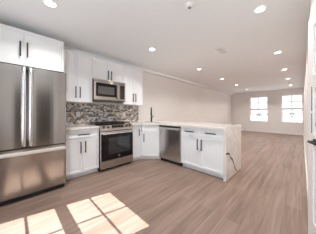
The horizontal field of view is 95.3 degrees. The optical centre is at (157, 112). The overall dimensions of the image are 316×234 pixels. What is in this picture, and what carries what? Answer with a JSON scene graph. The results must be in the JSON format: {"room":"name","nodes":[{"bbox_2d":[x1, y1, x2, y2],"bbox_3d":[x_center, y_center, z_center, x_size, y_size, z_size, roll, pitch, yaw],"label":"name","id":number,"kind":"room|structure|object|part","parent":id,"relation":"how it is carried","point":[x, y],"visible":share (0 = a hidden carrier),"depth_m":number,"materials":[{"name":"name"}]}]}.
{"room":"kitchen","nodes":[
{"label":"kitchen","id":0,"kind":"room"},
{"bbox_2d":[0,131,307,233],"bbox_3d":[2.765,1.220,4.313,4.930,0.100,11.550,0,0,45],"label":"floor","id":1,"kind":"structure","parent":0,"point":[268,194],"depth_m":1.93,"materials":[{"name":"brown wood"}]},
{"bbox_2d":[0,62,65,205],"bbox_3d":[-2.010,0.266,2.190,0.905,1.808,0.821,0,0,-45],"label":"refrigerator","id":2,"kind":"object","parent":1,"relation":"on","point":[32,99],"visible":1,"depth_m":1.94,"materials":[{"name":"grey metal"}]},
{"bbox_3d":[-1.946,-0.078,1.804,0.448,1.084,0.072,0,0,-45],"label":"door","id":3,"kind":"part","parent":2,"relation":"part of","materials":[{"name":"silver metal"}]},
{"bbox_3d":[-1.772,-0.079,1.904,0.050,1.096,0.081,0,0,-45],"label":"handle","id":4,"kind":"part","parent":2,"relation":"part of","materials":[{"name":"silver metal"}]},
{"bbox_3d":[-1.724,-0.079,1.952,0.050,1.096,0.081,0,0,-45],"label":"handle","id":5,"kind":"part","parent":2,"relation":"part of","materials":[{"name":"silver metal"}]},
{"bbox_3d":[-1.785,0.787,1.965,0.905,0.615,0.072,0,0,-45],"label":"freezer drawer","id":6,"kind":"part","parent":2,"relation":"part of","materials":[{"name":"silver metal"}]},
{"bbox_3d":[-1.624,-0.078,2.127,0.448,1.084,0.072,0,0,-45],"label":"door","id":7,"kind":"part","parent":2,"relation":"part of","materials":[{"name":"silver metal"}]},
{"bbox_2d":[66,128,98,179],"bbox_3d":[-1.575,0.733,2.833,0.592,0.874,0.642,0,0,-45],"label":"base cabinet","id":8,"kind":"object","parent":1,"relation":"on","point":[82,145],"visible":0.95,"depth_m":2.63,"materials":[{"name":"white wood"}]},
{"bbox_3d":[-1.484,0.769,2.532,0.292,0.617,0.020,0,0,-45],"label":"door","id":9,"kind":"part","parent":8,"relation":"part of","materials":[{"name":"white wood"}]},
{"bbox_3d":[-1.380,0.379,2.637,0.588,0.153,0.020,0,0,-45],"label":"drawer","id":10,"kind":"part","parent":8,"relation":"part of","materials":[{"name":"white wood"}]},
{"bbox_2d":[66,124,99,129],"bbox_3d":[-1.578,0.275,2.836,0.637,0.039,0.599,0,0,45],"label":"countertop","id":11,"kind":"structure","parent":8,"relation":"on","point":[84,126],"depth_m":2.72,"materials":[{"name":"stone"}]},
{"bbox_3d":[-1.275,0.769,2.741,0.292,0.617,0.020,0,0,-45],"label":"door","id":12,"kind":"part","parent":8,"relation":"part of","materials":[{"name":"white wood"}]},
{"bbox_2d":[90,121,133,171],"bbox_3d":[-1.058,0.690,3.282,0.762,0.960,0.723,0,0,-45],"label":"range","id":13,"kind":"object","parent":1,"relation":"on","point":[115,137],"visible":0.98,"depth_m":3.04,"materials":[{"name":"grey metal"}]},
{"bbox_2d":[90,121,130,125],"bbox_3d":[-1.103,0.237,3.328,0.593,0.054,0.762,0,0,45],"label":"cooktop","id":14,"kind":"object","parent":13,"relation":"in","point":[109,123],"depth_m":3.18,"materials":[{"name":"black metal"}]},
{"bbox_2d":[97,129,133,169],"bbox_3d":[-1.058,0.698,3.282,0.723,0.865,0.758,0,0,45],"label":"oven","id":15,"kind":"object","parent":13,"relation":"in","point":[115,145],"depth_m":3.01,"materials":[{"name":"silver glass"}]},
{"bbox_3d":[-0.867,0.309,3.091,0.762,0.122,0.072,0,0,-45],"label":"control panel","id":16,"kind":"part","parent":13,"relation":"part of","materials":[{"name":"silver metal"}]},
{"bbox_3d":[-0.861,1.044,3.086,0.754,0.143,0.039,0,0,-45],"label":"storage drawer","id":17,"kind":"part","parent":13,"relation":"part of","materials":[{"name":"silver metal"}]},
{"bbox_2d":[131,125,140,161],"bbox_3d":[-0.716,0.733,3.692,0.286,0.874,0.642,0,0,-45],"label":"base cabinet","id":18,"kind":"object","parent":1,"relation":"on","point":[136,128],"visible":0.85,"depth_m":3.50,"materials":[{"name":"white wood"}]},
{"bbox_2d":[140,125,160,159],"bbox_3d":[-0.188,0.733,4.021,0.919,0.874,0.922,0,0,-45],"label":"base cabinet","id":19,"kind":"object","parent":1,"relation":"on","point":[149,133],"visible":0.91,"depth_m":3.60,"materials":[{"name":"white wood"}]},
{"bbox_3d":[-0.187,0.379,3.602,0.418,0.153,0.020,0,0,0],"label":"false drawer","id":20,"kind":"part","parent":19,"relation":"part of","materials":[{"name":"white wood"}]},
{"bbox_3d":[-0.187,0.769,3.602,0.418,0.617,0.020,0,0,0],"label":"door","id":21,"kind":"part","parent":19,"relation":"part of","materials":[{"name":"white wood"}]},
{"bbox_2d":[159,125,182,165],"bbox_3d":[0.454,0.735,3.549,0.638,0.870,0.645,0,0,45],"label":"dishwasher","id":22,"kind":"object","parent":1,"relation":"on","point":[169,136],"visible":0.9,"depth_m":3.32,"materials":[{"name":"grey metal"}]},
{"bbox_3d":[0.307,1.133,3.403,0.634,0.075,0.040,0,0,45],"label":"toe plate","id":23,"kind":"part","parent":22,"relation":"part of","materials":[{"name":"black"}]},
{"bbox_2d":[129,121,240,181],"bbox_3d":[0.361,0.715,3.441,2.524,0.920,1.463,0,0,45],"label":"countertop","id":24,"kind":"structure","parent":1,"relation":"on","point":[231,133],"depth_m":2.76,"materials":[{"name":"stone"}]},
{"bbox_3d":[1.446,0.717,2.768,0.039,0.915,0.881,0,0,45],"label":"waterfall panel","id":25,"kind":"part","parent":24,"relation":"part of","materials":[{"name":"stone"}]},
{"bbox_2d":[181,127,222,177],"bbox_3d":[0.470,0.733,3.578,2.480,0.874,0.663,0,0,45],"label":"base cabinet","id":26,"kind":"object","parent":1,"relation":"on","point":[201,149],"visible":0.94,"depth_m":2.77,"materials":[{"name":"white wood"}]},
{"bbox_3d":[0.664,0.379,2.977,0.448,0.153,0.020,0,0,45],"label":"drawer","id":27,"kind":"part","parent":26,"relation":"part of","materials":[{"name":"white wood"}]},
{"bbox_3d":[0.664,0.769,2.977,0.448,0.617,0.020,0,0,45],"label":"door","id":28,"kind":"part","parent":26,"relation":"part of","materials":[{"name":"white wood"}]},
{"bbox_3d":[0.983,0.379,2.659,0.448,0.153,0.020,0,0,45],"label":"drawer","id":29,"kind":"part","parent":26,"relation":"part of","materials":[{"name":"white wood"}]},
{"bbox_3d":[0.983,0.769,2.659,0.448,0.617,0.020,0,0,45],"label":"door","id":30,"kind":"part","parent":26,"relation":"part of","materials":[{"name":"white wood"}]},
{"bbox_2d":[0,0,309,93],"bbox_3d":[2.765,-1.390,4.313,4.930,0.120,11.550,0,0,45],"label":"ceiling","id":31,"kind":"structure","parent":0,"point":[185,41],"depth_m":2.41,"materials":[{"name":"white paint"}]},
{"bbox_2d":[43,0,56,7],"bbox_3d":[-1.308,-1.327,1.747,0.144,0.006,0.144,0,0,45],"label":"recessed light","id":32,"kind":"object","parent":31,"relation":"in","point":[50,3],"visible":1,"depth_m":1.74,"materials":[{"name":"white plastic"}]},
{"bbox_2d":[185,2,193,9],"bbox_3d":[0.389,-1.311,1.775,0.104,0.038,0.104,0,0,45],"label":"smoke detector","id":33,"kind":"object","parent":31,"relation":"attached to","point":[189,5],"visible":1,"depth_m":1.75,"materials":[{"name":"white plastic"}]},
{"bbox_2d":[215,48,227,54],"bbox_3d":[1.365,-1.325,3.090,0.340,0.010,0.150,0,0,-45],"label":"ceiling vent","id":34,"kind":"object","parent":31,"relation":"in","point":[221,51],"visible":1,"depth_m":3.09,"materials":[{"name":"white plastic"}]},
{"bbox_2d":[253,5,266,12],"bbox_3d":[1.308,-1.327,1.845,0.144,0.006,0.144,0,0,45],"label":"recessed light","id":35,"kind":"object","parent":31,"relation":"in","point":[261,8],"visible":1,"depth_m":1.84,"materials":[{"name":"white"}]},
{"bbox_2d":[82,72,231,128],"bbox_3d":[1.064,-0.080,6.014,0.120,2.500,11.550,0,0,45],"label":"wall","id":36,"kind":"structure","parent":0,"point":[169,99],"depth_m":5.77,"materials":[{"name":"white paint"}]},
{"bbox_2d":[0,23,63,71],"bbox_3d":[-2.117,-0.932,2.284,0.947,0.515,0.652,0,0,-45],"label":"upper cabinet","id":37,"kind":"object","parent":36,"relation":"attached to","point":[17,46],"visible":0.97,"depth_m":2.12,"materials":[{"name":"white wood"}]},
{"bbox_3d":[-2.092,-0.932,1.910,0.454,0.511,0.020,0,0,-45],"label":"door","id":38,"kind":"part","parent":37,"relation":"part of","materials":[{"name":"white wood"}]},
{"bbox_3d":[-1.938,-0.905,2.026,0.018,0.210,0.034,0,0,-45],"label":"handle","id":39,"kind":"part","parent":37,"relation":"part of","materials":[{"name":"grey metal"}]},
{"bbox_3d":[-1.769,-0.932,2.233,0.454,0.511,0.020,0,0,-45],"label":"door","id":40,"kind":"part","parent":37,"relation":"part of","materials":[{"name":"white wood"}]},
{"bbox_2d":[64,49,91,102],"bbox_3d":[-1.678,-0.703,2.921,0.561,0.975,0.372,0,0,-45],"label":"upper cabinet","id":41,"kind":"object","parent":36,"relation":"attached to","point":[77,66],"visible":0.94,"depth_m":2.82,"materials":[{"name":"white wood"}]},
{"bbox_3d":[-1.677,-0.703,2.721,0.278,0.971,0.020,0,0,-45],"label":"door","id":42,"kind":"part","parent":41,"relation":"part of","materials":[{"name":"white wood"}]},
{"bbox_3d":[-1.479,-0.703,2.920,0.278,0.971,0.020,0,0,-45],"label":"door","id":43,"kind":"part","parent":41,"relation":"part of","materials":[{"name":"white wood"}]},
{"bbox_2d":[66,103,137,124],"bbox_3d":[-1.298,0.020,3.559,2.013,0.468,0.010,0,0,-45],"label":"tile backsplash","id":44,"kind":"structure","parent":36,"relation":"attached to","point":[89,113],"depth_m":3.43,"materials":[{"name":"tile"}]},
{"bbox_2d":[92,56,123,82],"bbox_3d":[-1.213,-0.958,3.386,0.748,0.465,0.372,0,0,-45],"label":"upper cabinet","id":45,"kind":"object","parent":36,"relation":"attached to","point":[103,69],"visible":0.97,"depth_m":3.24,"materials":[{"name":"white wood"}]},
{"bbox_3d":[-1.245,-0.958,3.154,0.372,0.461,0.020,0,0,-45],"label":"door","id":46,"kind":"part","parent":45,"relation":"part of","materials":[{"name":"white wood"}]},
{"bbox_2d":[92,78,124,102],"bbox_3d":[-1.182,-0.493,3.357,0.744,0.458,0.440,0,0,-45],"label":"microwave","id":47,"kind":"object","parent":45,"relation":"attached to","point":[102,90],"visible":0.94,"depth_m":3.19,"materials":[{"name":"grey metal"}]},
{"bbox_3d":[-1.126,-0.478,3.175,0.565,0.393,0.022,0,0,-45],"label":"door","id":48,"kind":"part","parent":47,"relation":"part of","materials":[{"name":"silver metal"}]},
{"bbox_3d":[-0.980,-0.958,3.418,0.372,0.461,0.020,0,0,-45],"label":"door","id":49,"kind":"part","parent":45,"relation":"part of","materials":[{"name":"white wood"}]},
{"bbox_2d":[117,65,142,105],"bbox_3d":[-0.732,-0.703,3.867,0.604,0.975,0.372,0,0,-45],"label":"upper cabinet","id":50,"kind":"object","parent":36,"relation":"attached to","point":[133,77],"visible":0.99,"depth_m":3.75,"materials":[{"name":"white wood"}]},
{"bbox_3d":[-0.738,-0.703,3.660,0.300,0.971,0.020,0,0,-45],"label":"door","id":51,"kind":"part","parent":50,"relation":"part of","materials":[{"name":"white wood"}]},
{"bbox_3d":[-0.524,-0.703,3.874,0.300,0.971,0.020,0,0,-45],"label":"door","id":52,"kind":"part","parent":50,"relation":"part of","materials":[{"name":"white wood"}]},
{"bbox_2d":[64,46,233,94],"bbox_3d":[1.153,-1.295,5.926,0.130,0.070,11.310,0,0,45],"label":"trim","id":53,"kind":"structure","parent":36,"relation":"attached to","point":[65,47],"depth_m":4.48,"materials":[{"name":"white paint"}]},
{"bbox_2d":[232,87,303,132],"bbox_3d":[6.388,-0.080,8.773,3.507,2.500,0.120,0,0,45],"label":"wall","id":54,"kind":"structure","parent":0,"point":[240,101],"depth_m":8.53,"materials":[{"name":"white paint"}]},
{"bbox_2d":[250,96,267,121],"bbox_3d":[6.233,-0.235,8.913,0.930,1.530,0.140,0,0,45],"label":"window","id":55,"kind":"structure","parent":54,"relation":"in","point":[258,108],"depth_m":8.95,"materials":[{"name":"white paint"}]},
{"bbox_3d":[6.261,-0.608,8.941,0.890,0.745,0.030,0,0,45],"label":"sash","id":56,"kind":"part","parent":55,"relation":"part of","materials":[{"name":"white glass"}]},
{"bbox_3d":[6.261,0.138,8.941,0.890,0.745,0.030,0,0,45],"label":"sash","id":57,"kind":"part","parent":55,"relation":"part of","materials":[{"name":"glass"}]},
{"bbox_2d":[241,129,302,134],"bbox_3d":[6.340,1.113,8.726,3.478,0.115,0.014,0,0,45],"label":"baseboard","id":58,"kind":"structure","parent":54,"relation":"attached to","point":[291,133],"depth_m":8.35,"materials":[{"name":"white paint"}]},
{"bbox_2d":[281,94,302,122],"bbox_3d":[7.296,-0.235,7.851,0.875,1.530,0.140,0,0,45],"label":"window","id":59,"kind":"structure","parent":54,"relation":"in","point":[291,101],"depth_m":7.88,"materials":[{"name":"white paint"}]},
{"bbox_3d":[7.324,-0.608,7.879,0.835,0.745,0.030,0,0,45],"label":"sash","id":60,"kind":"part","parent":59,"relation":"part of","materials":[{"name":"white glass"}]},
{"bbox_3d":[7.324,0.138,7.879,0.835,0.745,0.030,0,0,45],"label":"sash","id":61,"kind":"part","parent":59,"relation":"part of","materials":[{"name":"glass"}]},
{"bbox_2d":[304,0,311,174],"bbox_3d":[4.607,-0.080,4.429,0.120,2.500,8.780,0,0,45],"label":"wall","id":62,"kind":"structure","parent":0,"point":[310,6],"depth_m":2.99,"materials":[{"name":"white paint"}]},
{"bbox_2d":[303,133,307,199],"bbox_3d":[4.550,1.113,4.466,0.014,0.115,8.570,0,0,45],"label":"baseboard","id":63,"kind":"structure","parent":62,"relation":"attached to","point":[303,133],"depth_m":2.64,"materials":[{"name":"white paint"}]},
{"bbox_2d":[312,0,315,14],"bbox_3d":[1.260,-1.098,1.012,0.059,0.464,0.815,0,0,33],"label":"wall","id":64,"kind":"structure","parent":0,"point":[313,1],"depth_m":1.31,"materials":[{"name":"white paint"}]},
{"label":"outside","id":65,"kind":"structure","parent":0,"visible":0},
{"bbox_3d":[42.766,4.420,42.766,120.000,0.100,99.040,0,0,45],"label":"ground","id":66,"kind":"structure","parent":65,"visible":0},
{"bbox_2d":[251,108,283,121],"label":"window","id":67,"kind":"structure","parent":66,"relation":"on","point":[253,112],"depth_m":35.25,"materials":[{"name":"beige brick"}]},
{"bbox_3d":[1.352,-0.080,0.302,1.015,2.500,0.100,0,0,45],"label":"wall","id":68,"kind":"structure","parent":0,"visible":0},
{"bbox_2d":[307,10,315,233],"bbox_3d":[1.201,0.149,1.028,0.081,2.018,0.765,0,0,32],"label":"door","id":69,"kind":"structure","parent":68,"relation":"in","point":[311,141],"depth_m":1.26,"materials":[{"name":"white paint"}]},
{"bbox_3d":[1.275,0.245,1.181,0.046,0.054,0.142,0,0,32],"label":"handle","id":70,"kind":"part","parent":69,"relation":"part of","materials":[{"name":"black metal"}]}
]}

